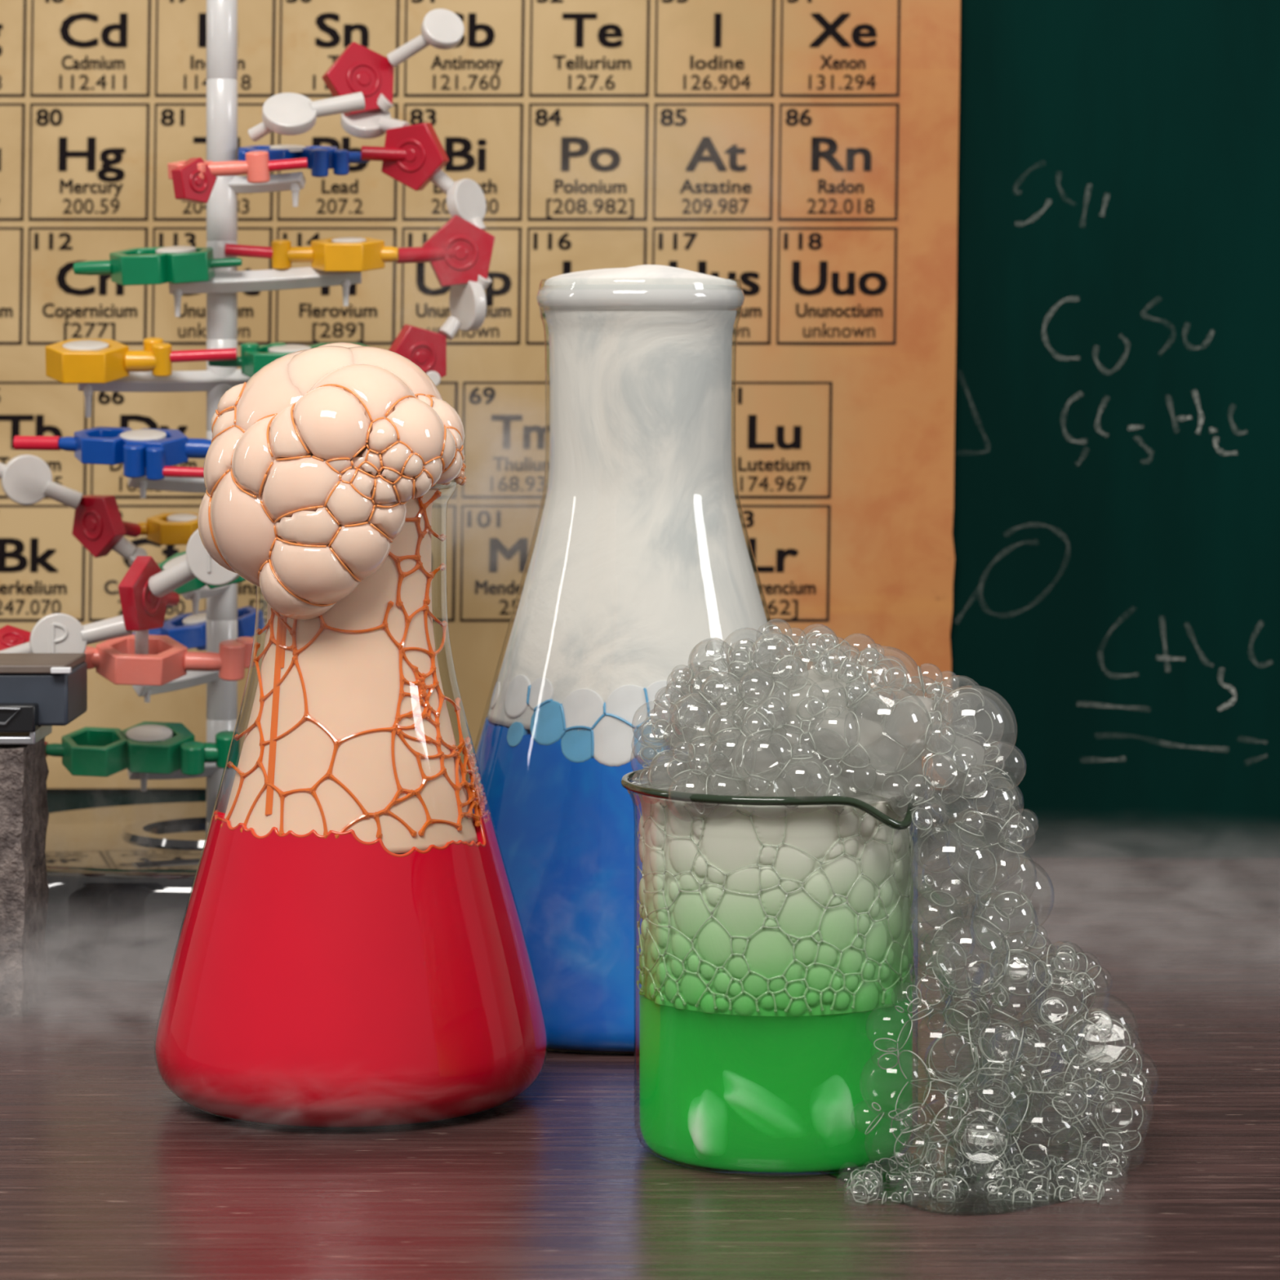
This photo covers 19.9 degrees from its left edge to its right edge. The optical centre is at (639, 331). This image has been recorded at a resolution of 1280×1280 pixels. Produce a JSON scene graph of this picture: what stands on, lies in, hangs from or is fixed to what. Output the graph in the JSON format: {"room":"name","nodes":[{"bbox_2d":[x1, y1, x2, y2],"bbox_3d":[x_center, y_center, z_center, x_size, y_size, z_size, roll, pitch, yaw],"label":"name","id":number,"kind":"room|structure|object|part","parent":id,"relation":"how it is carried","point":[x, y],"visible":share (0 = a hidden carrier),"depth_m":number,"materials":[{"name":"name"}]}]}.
{"room":"science classroom","nodes":[
{"label":"science classroom","id":0,"kind":"room"},
{"bbox_3d":[0.000,1.001,0.259,4.400,0.040,2.917,0,0,0],"label":"floor","id":1,"kind":"structure","parent":0,"visible":0},
{"bbox_2d":[0,857,1279,1279],"bbox_3d":[0.000,0.606,1.054,2.200,0.750,1.207,0,0,0],"label":"table","id":2,"kind":"object","parent":1,"relation":"on","point":[106,1173],"visible":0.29,"depth_m":1.03,"materials":[{"name":"brown wood"}]},
{"bbox_2d":[0,736,49,1016],"bbox_3d":[-0.227,0.186,1.252,0.040,0.090,0.053,0,0,0],"label":"stone block","id":3,"kind":"object","parent":2,"relation":"on","point":[24,905],"visible":0.91,"depth_m":1.23,"materials":[{"name":"grey stone"}]},
{"bbox_2d":[0,653,87,744],"bbox_3d":[-0.227,0.126,1.254,0.068,0.026,0.054,0,0,0],"label":"instrument box","id":4,"kind":"object","parent":3,"relation":"on","point":[39,691],"visible":1,"depth_m":1.24,"materials":[{"name":"metal"}]},
{"bbox_3d":[-0.228,0.115,1.258,0.066,0.003,0.047,0,0,0],"label":"lid","id":5,"kind":"part","parent":4,"relation":"part of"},
{"bbox_2d":[0,0,494,982],"bbox_3d":[-0.161,0.044,1.400,0.227,0.373,0.227,0,0,0],"label":"model","id":6,"kind":"object","parent":2,"relation":"on","point":[120,879],"visible":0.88,"depth_m":1.38},
{"bbox_3d":[-0.228,0.042,1.378,0.017,0.006,0.005,0,0,8],"label":"bond rod","id":7,"kind":"part","parent":6,"relation":"part of","materials":[{"name":"red plastic"}]},
{"bbox_3d":[-0.181,0.019,1.392,0.067,0.009,0.008,0,0,-14],"label":"support arm","id":8,"kind":"part","parent":6,"relation":"part of","materials":[{"name":"plastic"}]},
{"bbox_3d":[-0.176,0.056,1.393,0.040,0.012,0.009,0,0,-21],"label":"support arm","id":9,"kind":"part","parent":6,"relation":"part of","materials":[{"name":"plastic"}]},
{"bbox_3d":[-0.175,0.166,1.391,0.041,0.010,0.009,0,0,-26],"label":"support arm","id":10,"kind":"part","parent":6,"relation":"part of","materials":[{"name":"plastic"}]},
{"bbox_3d":[-0.173,0.131,1.385,0.045,0.013,0.008,0,0,-43],"label":"support arm","id":11,"kind":"part","parent":6,"relation":"part of","materials":[{"name":"plastic"}]},
{"bbox_3d":[-0.168,0.053,1.358,0.022,0.005,0.004,0,0,-4],"label":"bond rod","id":12,"kind":"part","parent":6,"relation":"part of","materials":[{"name":"red plastic"}]},
{"bbox_3d":[-0.166,0.009,1.376,0.027,0.006,0.004,0,0,-5],"label":"bond rod","id":13,"kind":"part","parent":6,"relation":"part of","materials":[{"name":"red plastic"}]},
{"bbox_3d":[-0.165,0.097,1.386,0.007,0.008,0.031,0,0,25],"label":"support arm","id":14,"kind":"part","parent":6,"relation":"part of","materials":[{"name":"plastic"}]},
{"bbox_3d":[-0.148,-0.030,1.391,0.020,0.006,0.004,0,0,0],"label":"bond rod","id":15,"kind":"part","parent":6,"relation":"part of","materials":[{"name":"red plastic"}]},
{"bbox_3d":[-0.143,-0.020,1.390,0.073,0.012,0.008,0,0,-6],"label":"support arm","id":16,"kind":"part","parent":6,"relation":"part of","materials":[{"name":"plastic"}]},
{"bbox_3d":[-0.147,-0.057,1.395,0.038,0.008,0.007,0,0,15],"label":"support arm","id":17,"kind":"part","parent":6,"relation":"part of","materials":[{"name":"plastic"}]},
{"bbox_3d":[-0.133,-0.062,1.362,0.018,0.006,0.004,0,0,-7],"label":"bond rod","id":18,"kind":"part","parent":6,"relation":"part of","materials":[{"name":"red plastic"}]},
{"bbox_2d":[154,483,547,1128],"bbox_3d":[-0.087,0.135,1.099,0.118,0.191,0.118,0,0,0],"label":"flask","id":19,"kind":"object","parent":2,"relation":"on","point":[455,484],"visible":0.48,"depth_m":1.09,"materials":[{"name":"clear glass"}]},
{"bbox_2d":[197,342,490,857],"bbox_3d":[-0.088,0.079,1.093,0.082,0.150,0.083,0,0,36],"label":"foam","id":20,"kind":"object","parent":19,"relation":"in","point":[322,468],"visible":1,"depth_m":1.07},
{"bbox_2d":[155,811,546,1127],"bbox_3d":[-0.087,0.187,1.099,0.117,0.085,0.117,0,0,0],"label":"liquid","id":21,"kind":"object","parent":19,"relation":"in","point":[343,981],"visible":1,"depth_m":1.05,"materials":[{"name":"red liquid"}]},
{"bbox_2d":[44,0,1279,857],"bbox_3d":[0.000,-0.044,1.603,1.500,0.550,0.013,0,0,0],"label":"chalkboard","id":22,"kind":"object","parent":2,"relation":"on","point":[1115,621],"visible":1,"depth_m":1.60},
{"bbox_2d":[0,0,959,789],"bbox_3d":[-0.172,-0.074,1.592,0.629,0.548,0.004,0,0,0],"label":"poster","id":23,"kind":"object","parent":22,"relation":"attached to","point":[804,153],"visible":0.5,"depth_m":1.59,"materials":[{"name":"paper"}]},
{"bbox_2d":[465,279,870,1053],"bbox_3d":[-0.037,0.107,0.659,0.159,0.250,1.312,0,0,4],"label":"flask","id":24,"kind":"object","parent":2,"relation":"on","point":[597,296],"visible":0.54,"depth_m":1.21,"materials":[{"name":"clear glass"}]},
{"bbox_2d":[487,264,782,729],"bbox_3d":[0.000,0.054,1.235,0.104,0.153,0.104,0,0,0],"label":"white mist","id":25,"kind":"object","parent":24,"relation":"in","point":[640,562],"visible":0.87,"depth_m":1.21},
{"bbox_2d":[467,717,865,1051],"bbox_3d":[0.000,0.179,1.235,0.156,0.101,0.156,0,0,0],"label":"liquid","id":26,"kind":"object","parent":24,"relation":"in","point":[565,828],"visible":0.36,"depth_m":1.17,"materials":[{"name":"blue liquid"}]},
{"bbox_2d":[489,675,731,766],"bbox_3d":[-0.014,0.128,1.199,0.089,0.028,0.033,0,0,22],"label":"bubbles","id":27,"kind":"object","parent":26,"relation":"on","point":[588,726],"visible":0.85,"depth_m":1.19,"materials":[{"name":"liquid"}]},
{"bbox_2d":[620,763,931,1176],"bbox_3d":[0.038,0.178,1.028,0.088,0.105,0.088,0,0,0],"label":"beaker","id":28,"kind":"object","parent":2,"relation":"on","point":[625,782],"visible":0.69,"depth_m":1.00,"materials":[{"name":"clear glass"}]},
{"bbox_2d":[687,1088,728,1159],"bbox_3d":[0.019,0.219,1.004,0.012,0.020,0.011,0,0,-14],"label":"lump","id":29,"kind":"object","parent":28,"relation":"in","point":[708,1121],"visible":1,"depth_m":1.00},
{"bbox_2d":[722,1070,810,1138],"bbox_3d":[0.035,0.212,0.999,0.025,0.019,0.010,0,0,-6],"label":"lump","id":30,"kind":"object","parent":28,"relation":"in","point":[760,1108],"visible":1,"depth_m":0.99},
{"bbox_2d":[808,1074,855,1146],"bbox_3d":[0.053,0.214,1.001,0.013,0.020,0.012,0,0,0],"label":"lump","id":31,"kind":"object","parent":28,"relation":"in","point":[831,1108],"visible":1,"depth_m":1.00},
{"bbox_2d":[626,625,1146,1204],"bbox_3d":[0.072,0.156,1.015,0.152,0.149,0.113,0,0,0],"label":"foam","id":32,"kind":"object","parent":28,"relation":"in","point":[745,910],"visible":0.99,"depth_m":1.00,"materials":[{"name":"white"}]}
]}

